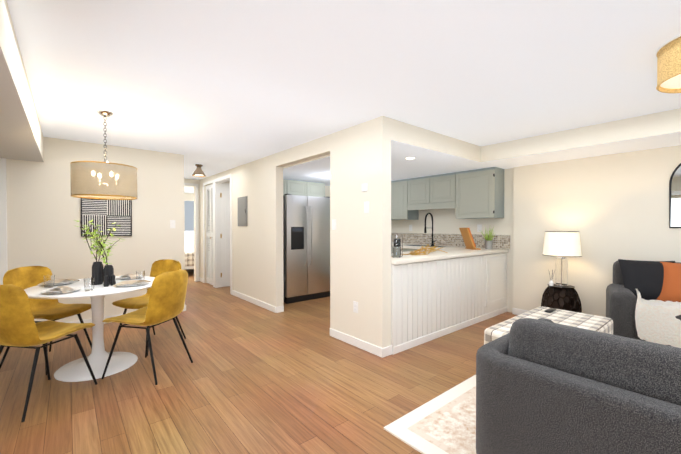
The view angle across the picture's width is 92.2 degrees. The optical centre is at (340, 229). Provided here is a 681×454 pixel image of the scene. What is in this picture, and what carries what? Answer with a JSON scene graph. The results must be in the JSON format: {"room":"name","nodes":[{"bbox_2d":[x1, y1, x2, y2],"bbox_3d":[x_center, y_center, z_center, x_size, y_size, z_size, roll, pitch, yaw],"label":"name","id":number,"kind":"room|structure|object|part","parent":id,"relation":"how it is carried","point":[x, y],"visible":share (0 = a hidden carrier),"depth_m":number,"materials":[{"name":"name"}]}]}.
{"room":"living-dining room","nodes":[
{"label":"living-dining room","id":0,"kind":"room"},
{"bbox_2d":[0,0,43,161],"bbox_3d":[-1.295,-0.895,0.140,1.380,0.299,8.460,-1,1,-40],"label":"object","id":1,"kind":"structure","parent":0,"point":[21,136],"depth_m":2.17,"materials":[{"name":"beige paint"}]},
{"bbox_2d":[6,137,184,321],"bbox_3d":[-3.451,0.059,3.939,2.910,2.300,0.120,-1,1,-40],"label":"wall","id":2,"kind":"structure","parent":0,"point":[43,212],"depth_m":4.05,"materials":[{"name":"beige paint"}]},
{"bbox_2d":[81,198,131,236],"bbox_3d":[-3.001,-0.184,4.216,0.534,0.534,0.022,-1,1,-40],"label":"framed artwork","id":3,"kind":"object","parent":2,"relation":"attached to","point":[105,214],"visible":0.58,"depth_m":4.22,"materials":[{"name":"black plastic"}]},
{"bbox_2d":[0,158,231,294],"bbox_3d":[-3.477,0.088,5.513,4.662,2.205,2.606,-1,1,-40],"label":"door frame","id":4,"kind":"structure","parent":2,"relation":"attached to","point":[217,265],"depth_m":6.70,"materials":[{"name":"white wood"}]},
{"bbox_2d":[64,309,183,323],"bbox_3d":[-2.996,1.161,4.243,1.830,0.090,0.013,-1,1,-40],"label":"baseboard","id":5,"kind":"structure","parent":2,"relation":"attached to","point":[85,320],"depth_m":4.11,"materials":[{"name":"white wood"}]},
{"bbox_2d":[170,220,174,227],"bbox_3d":[-2.414,-0.080,4.715,0.072,0.116,0.010,-1,1,-40],"label":"light switch","id":6,"kind":"object","parent":2,"relation":"attached to","point":[172,222],"depth_m":4.71,"materials":[{"name":"white plastic"}]},
{"bbox_2d":[184,193,193,200],"bbox_3d":[-5.516,-0.011,9.947,3.820,2.300,0.120,-1,1,-40],"label":"wall","id":7,"kind":"structure","parent":0,"point":[188,196],"depth_m":10.42,"materials":[{"name":"beige paint"}]},
{"bbox_2d":[184,201,193,230],"bbox_3d":[-5.402,-0.336,9.947,2.000,1.150,0.010,-1,1,-40],"label":"bedroom window","id":8,"kind":"structure","parent":7,"relation":"in","point":[189,214],"depth_m":10.43,"materials":[{"name":"white glass"}]},
{"bbox_2d":[184,178,199,280],"bbox_3d":[-3.612,0.021,7.173,0.980,2.300,0.120,-1,1,-40],"label":"wall","id":9,"kind":"structure","parent":0,"point":[194,181],"depth_m":7.43,"materials":[{"name":"beige paint"}]},
{"bbox_2d":[0,269,517,453],"bbox_3d":[-1.271,1.259,3.984,7.700,0.100,15.300,-1,1,-40],"label":"floor","id":10,"kind":"structure","parent":0,"point":[292,378],"depth_m":2.55,"materials":[{"name":"brown wood"}]},
{"bbox_2d":[0,266,91,374],"bbox_3d":[-2.696,0.784,3.017,0.545,0.878,0.466,0,1,9],"label":"chair","id":11,"kind":"object","parent":10,"relation":"on","point":[26,277],"visible":0.6,"depth_m":3.05,"materials":[{"name":"yellow fabric"}]},
{"bbox_2d":[0,284,97,421],"bbox_3d":[-2.202,0.792,2.372,0.466,0.878,0.545,0,1,10],"label":"chair","id":12,"kind":"object","parent":10,"relation":"on","point":[20,327],"visible":1,"depth_m":2.16,"materials":[{"name":"yellow fabric"}]},
{"bbox_2d":[24,276,154,381],"bbox_3d":[-2.170,0.854,2.932,1.000,0.735,1.000,-1,1,-40],"label":"dining table","id":13,"kind":"object","parent":10,"relation":"on","point":[77,370],"visible":0.75,"depth_m":2.83,"materials":[{"name":"white plastic"}]},
{"bbox_2d":[38,275,79,287],"bbox_3d":[-2.492,0.435,2.908,0.292,0.100,0.335,-1,1,-40],"label":"place setting","id":14,"kind":"object","parent":13,"relation":"on","point":[50,281],"visible":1,"depth_m":2.79,"materials":[{"name":"white ceramic"}]},
{"bbox_2d":[40,277,94,293],"bbox_3d":[-2.164,0.439,2.605,0.333,0.100,0.292,-1,1,-40],"label":"place setting","id":15,"kind":"object","parent":13,"relation":"on","point":[89,284],"visible":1,"depth_m":2.60,"materials":[{"name":"white ceramic"}]},
{"bbox_2d":[75,220,123,286],"bbox_3d":[-2.173,0.199,2.971,0.389,0.572,0.497,-1,1,-40],"label":"vases","id":16,"kind":"object","parent":13,"relation":"on","point":[105,276],"visible":1,"depth_m":2.89,"materials":[{"name":"black ceramic"}]},
{"bbox_2d":[115,273,135,278],"bbox_3d":[-2.136,0.431,3.248,0.324,0.100,0.292,-1,1,-40],"label":"place setting","id":17,"kind":"object","parent":13,"relation":"on","point":[129,276],"visible":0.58,"depth_m":3.23,"materials":[{"name":"white ceramic"}]},
{"bbox_2d":[113,270,150,286],"bbox_3d":[-1.848,0.435,2.907,0.293,0.100,0.327,-1,1,-40],"label":"place setting","id":18,"kind":"object","parent":13,"relation":"on","point":[140,275],"visible":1,"depth_m":2.88,"materials":[{"name":"white ceramic"}]},
{"bbox_2d":[101,269,192,384],"bbox_3d":[-1.647,0.786,2.848,0.545,0.878,0.466,0,1,12],"label":"chair","id":19,"kind":"object","parent":10,"relation":"on","point":[167,297],"visible":1,"depth_m":2.71,"materials":[{"name":"yellow fabric"}]},
{"bbox_2d":[112,259,185,355],"bbox_3d":[-2.007,0.779,3.478,0.466,0.878,0.545,0,1,17],"label":"chair","id":20,"kind":"object","parent":10,"relation":"on","point":[158,267],"visible":0.5,"depth_m":3.62,"materials":[{"name":"yellow fabric"}]},
{"bbox_2d":[185,231,193,268],"bbox_3d":[-4.222,0.599,9.086,1.640,1.100,2.070,-1,1,-40],"label":"bed","id":21,"kind":"object","parent":10,"relation":"on","point":[189,249],"visible":0.02,"depth_m":9.05,"materials":[{"name":"white fabric"}]},
{"bbox_2d":[283,194,329,303],"bbox_3d":[-0.738,0.301,5.809,0.910,1.772,0.859,-1,1,-40],"label":"fridge","id":22,"kind":"object","parent":10,"relation":"on","point":[306,248],"visible":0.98,"depth_m":5.47,"materials":[{"name":"grey metal"}]},
{"bbox_2d":[384,375,476,453],"bbox_3d":[2.345,1.234,1.372,2.360,0.012,3.660,-1,1,-40],"label":"rug","id":23,"kind":"object","parent":10,"relation":"on","point":[444,423],"visible":0.2,"depth_m":2.05,"materials":[{"name":"beige fabric"}]},
{"bbox_2d":[484,307,612,344],"bbox_3d":[1.731,0.979,2.686,1.180,0.464,0.590,-1,1,-40],"label":"ottoman","id":24,"kind":"object","parent":23,"relation":"on","point":[578,320],"visible":0.29,"depth_m":2.76,"materials":[{"name":"white fabric"}]},
{"bbox_2d":[476,318,680,453],"bbox_3d":[1.675,0.832,0.999,0.960,0.798,2.250,-1,1,-40],"label":"sofa","id":25,"kind":"object","parent":23,"relation":"on","point":[545,386],"visible":1,"depth_m":1.28,"materials":[{"name":"grey fabric"}]},
{"bbox_2d":[391,247,490,354],"bbox_3d":[1.032,0.749,4.013,1.860,0.920,0.659,-1,1,-40],"label":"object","id":26,"kind":"structure","parent":10,"relation":"on","point":[436,294],"depth_m":3.68,"materials":[{"name":"white wood"}]},
{"bbox_2d":[391,235,402,257],"bbox_3d":[0.604,0.173,3.515,0.123,0.240,0.123,1,1,44],"label":"glass","id":27,"kind":"object","parent":26,"relation":"on","point":[396,246],"visible":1,"depth_m":3.44,"materials":[{"name":"white"}]},
{"bbox_2d":[403,245,446,255],"bbox_3d":[1.022,0.231,3.952,0.699,0.114,0.295,-1,1,-40],"label":"branch","id":28,"kind":"object","parent":26,"relation":"on","point":[424,252],"visible":1,"depth_m":3.87,"materials":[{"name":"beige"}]},
{"bbox_2d":[403,243,508,317],"bbox_3d":[1.142,0.723,5.837,0.644,0.928,3.322,-1,1,-40],"label":"countertop","id":29,"kind":"structure","parent":10,"relation":"on","point":[498,256],"depth_m":4.63,"materials":[{"name":"white"}]},
{"bbox_3d":[1.393,0.268,5.382,0.280,0.007,0.660,-1,1,-40],"label":"sink rim","id":30,"kind":"part","parent":29,"relation":"part of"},
{"bbox_2d":[424,213,436,245],"bbox_3d":[1.491,-0.006,5.426,0.249,0.555,0.112,-1,1,-40],"label":"faucet","id":31,"kind":"object","parent":29,"relation":"on","point":[432,243],"visible":0.98,"depth_m":5.48,"materials":[{"name":"black metal"}]},
{"bbox_2d":[459,228,480,249],"bbox_3d":[1.867,0.125,4.730,0.204,0.309,0.300,0,1,0],"label":"cookbook stand","id":32,"kind":"object","parent":29,"relation":"on","point":[466,234],"visible":1,"depth_m":4.67,"materials":[{"name":"brown wood"}]},
{"bbox_2d":[480,228,494,248],"bbox_3d":[2.146,0.101,4.775,0.231,0.355,0.230,-1,1,-40],"label":"herb pot","id":33,"kind":"object","parent":29,"relation":"on","point":[488,242],"visible":1,"depth_m":4.71,"materials":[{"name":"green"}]},
{"bbox_2d":[541,284,581,312],"bbox_3d":[2.660,0.942,3.960,0.408,0.534,0.407,-1,1,-40],"label":"side table","id":34,"kind":"object","parent":10,"relation":"on","point":[567,298],"visible":0.44,"depth_m":3.83,"materials":[{"name":"black wood"}]},
{"bbox_2d":[549,270,554,285],"bbox_3d":[2.540,0.578,3.948,0.068,0.190,0.068,-1,1,-40],"label":"reed diffuser","id":35,"kind":"object","parent":34,"relation":"on","point":[551,282],"visible":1,"depth_m":3.93,"materials":[{"name":"white ceramic"}]},
{"bbox_2d":[542,231,581,285],"bbox_3d":[2.676,0.346,3.966,0.398,0.654,0.398,-1,1,-40],"label":"table lamp","id":36,"kind":"object","parent":34,"relation":"on","point":[562,246],"visible":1,"depth_m":3.87,"materials":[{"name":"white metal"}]},
{"bbox_2d":[606,259,680,347],"bbox_3d":[3.077,0.763,3.102,0.860,0.912,0.837,0,1,36],"label":"armchair","id":37,"kind":"object","parent":10,"relation":"on","point":[643,300],"visible":0.83,"depth_m":3.02,"materials":[{"name":"grey fabric"}]},
{"bbox_2d":[199,116,390,347],"bbox_3d":[-1.390,0.043,5.363,0.120,2.300,5.745,-1,1,-40],"label":"wall","id":38,"kind":"structure","parent":0,"point":[360,246],"depth_m":3.58,"materials":[{"name":"beige paint"}]},
{"bbox_2d":[238,196,246,225],"bbox_3d":[-1.680,-0.310,5.596,0.022,0.500,0.390,-1,1,-40],"label":"electrical panel","id":39,"kind":"object","parent":38,"relation":"attached to","point":[242,211],"visible":1,"depth_m":5.57,"materials":[{"name":"grey metal"}]},
{"bbox_2d":[232,290,277,312],"bbox_3d":[-1.447,1.148,5.344,0.017,0.090,1.642,-1,1,-40],"label":"baseboard","id":40,"kind":"structure","parent":38,"relation":"attached to","point":[267,306],"depth_m":5.19,"materials":[{"name":"white wood"}]},
{"bbox_2d":[332,219,335,229],"bbox_3d":[-0.073,-0.058,3.677,0.010,0.116,0.072,-1,1,-40],"label":"light switch","id":41,"kind":"object","parent":38,"relation":"attached to","point":[333,220],"depth_m":3.67,"materials":[{"name":"white plastic"}]},
{"bbox_2d":[353,301,357,312],"bbox_3d":[0.157,0.806,3.410,0.010,0.116,0.072,-1,1,-40],"label":"outlet","id":42,"kind":"object","parent":38,"relation":"attached to","point":[355,304],"depth_m":3.41,"materials":[{"name":"white plastic"}]},
{"bbox_2d":[330,328,384,357],"bbox_3d":[0.138,1.170,3.438,0.017,0.090,0.835,-1,1,-40],"label":"baseboard","id":43,"kind":"structure","parent":38,"relation":"attached to","point":[368,347],"depth_m":3.37,"materials":[{"name":"white wood"}]},
{"bbox_2d":[362,183,367,191],"bbox_3d":[0.243,-0.423,3.286,0.018,0.080,0.080,-1,1,-40],"label":"thermostat","id":44,"kind":"object","parent":38,"relation":"attached to","point":[364,186],"depth_m":3.28,"materials":[{"name":"white plastic"}]},
{"bbox_2d":[364,201,368,212],"bbox_3d":[0.259,-0.223,3.275,0.010,0.116,0.072,-1,1,-40],"label":"light switch","id":45,"kind":"object","parent":38,"relation":"attached to","point":[366,210],"depth_m":3.27,"materials":[{"name":"white plastic"}]},
{"bbox_2d":[325,186,329,196],"bbox_3d":[-0.621,0.028,6.604,2.650,2.300,0.120,-1,1,-40],"label":"wall","id":46,"kind":"structure","parent":0,"point":[327,191],"depth_m":6.81,"materials":[{"name":"beige paint"}]},
{"bbox_2d":[283,179,324,196],"bbox_3d":[-0.903,-0.745,6.019,1.260,0.280,0.401,-1,1,-40],"label":"upper cabinet","id":47,"kind":"object","parent":46,"relation":"attached to","point":[301,188],"visible":0.6,"depth_m":5.95,"materials":[{"name":"grey wood"}]},
{"bbox_2d":[7,0,680,192],"bbox_3d":[-1.271,-1.141,3.955,7.700,0.100,15.300,-1,1,-40],"label":"ceiling","id":48,"kind":"structure","parent":0,"point":[213,87],"depth_m":2.17,"materials":[{"name":"white paint"}]},
{"bbox_2d":[70,110,137,199],"bbox_3d":[-2.167,-0.687,3.020,0.506,0.784,0.506,-1,1,-40],"label":"pendant chandelier","id":49,"kind":"object","parent":48,"relation":"hanging from","point":[105,180],"visible":1,"depth_m":2.84,"materials":[{"name":"fabric"}]},
{"bbox_2d":[192,164,205,176],"bbox_3d":[-2.420,-1.015,5.603,0.230,0.189,0.230,-1,1,-40],"label":"hall light","id":50,"kind":"object","parent":48,"relation":"attached to","point":[198,172],"visible":1,"depth_m":5.56,"materials":[{"name":"brown"}]},
{"bbox_2d":[481,108,680,168],"bbox_3d":[3.923,-0.968,2.506,0.890,0.209,5.425,-1,1,-40],"label":"soffit","id":51,"kind":"structure","parent":48,"relation":"attached to","point":[653,130],"depth_m":3.49,"materials":[{"name":"beige paint"}]},
{"bbox_2d":[656,34,680,92],"bbox_3d":[2.076,-0.958,1.825,0.460,0.215,0.460,-1,1,-40],"label":"flush-mount light","id":52,"kind":"object","parent":48,"relation":"attached to","point":[668,54],"visible":1,"depth_m":1.87,"materials":[{"name":"beige fabric"}]},
{"bbox_2d":[283,118,504,185],"bbox_3d":[0.426,-1.002,5.333,2.650,0.209,3.395,-1,1,-40],"label":"ceiling soffit","id":53,"kind":"structure","parent":0,"point":[434,153],"depth_m":4.18,"materials":[{"name":"beige paint"}]},
{"bbox_2d":[391,168,512,312],"bbox_3d":[1.469,0.035,6.054,0.140,2.300,3.400,-1,1,-40],"label":"wall","id":54,"kind":"structure","parent":0,"point":[445,221],"depth_m":5.16,"materials":[{"name":"beige paint"}]},
{"bbox_2d":[391,179,422,218],"bbox_3d":[1.104,-0.545,6.121,0.321,0.718,0.738,-1,1,-40],"label":"upper cabinet","id":55,"kind":"object","parent":54,"relation":"attached to","point":[399,209],"depth_m":5.91,"materials":[{"name":"grey"}]},
{"bbox_2d":[407,173,450,206],"bbox_3d":[1.600,-0.668,5.524,0.321,0.458,0.930,-1,1,-40],"label":"upper cabinet","id":56,"kind":"object","parent":54,"relation":"attached to","point":[435,190],"depth_m":5.43,"materials":[{"name":"grey wood"}]},
{"bbox_2d":[391,233,510,248],"bbox_3d":[1.394,0.165,6.030,0.008,0.200,3.336,-1,1,-40],"label":"tile backsplash","id":57,"kind":"structure","parent":54,"relation":"attached to","point":[501,241],"depth_m":5.49,"materials":[{"name":"tile"}]},
{"bbox_2d":[451,167,503,218],"bbox_3d":[2.070,-0.532,4.960,0.321,0.718,0.659,-1,1,-40],"label":"upper cabinet","id":58,"kind":"object","parent":54,"relation":"attached to","point":[475,194],"depth_m":4.79,"materials":[{"name":"grey wood"}]},
{"bbox_2d":[477,224,481,231],"bbox_3d":[2.160,-0.024,5.093,0.010,0.116,0.072,-1,1,-40],"label":"outlet","id":59,"kind":"object","parent":54,"relation":"attached to","point":[479,226],"depth_m":5.09,"materials":[{"name":"white plastic"}]},
{"bbox_2d":[513,145,680,316],"bbox_3d":[4.228,0.074,2.691,0.200,2.300,5.300,-1,1,-40],"label":"wall","id":60,"kind":"structure","parent":0,"point":[611,208],"depth_m":3.95,"materials":[{"name":"beige paint"}]},
{"bbox_2d":[512,308,527,314],"bbox_3d":[4.146,1.180,2.636,0.013,0.090,5.300,-1,1,-40],"label":"baseboard","id":61,"kind":"structure","parent":60,"relation":"attached to","point":[515,311],"depth_m":4.60,"materials":[{"name":"white wood"}]},
{"bbox_2d":[669,163,680,227],"bbox_3d":[3.657,-0.402,3.199,0.018,0.778,0.638,-1,1,-40],"label":"arched mirror","id":62,"kind":"object","parent":60,"relation":"attached to","point":[675,200],"visible":1,"depth_m":3.41,"materials":[{"name":"grey mirror"}]}
]}

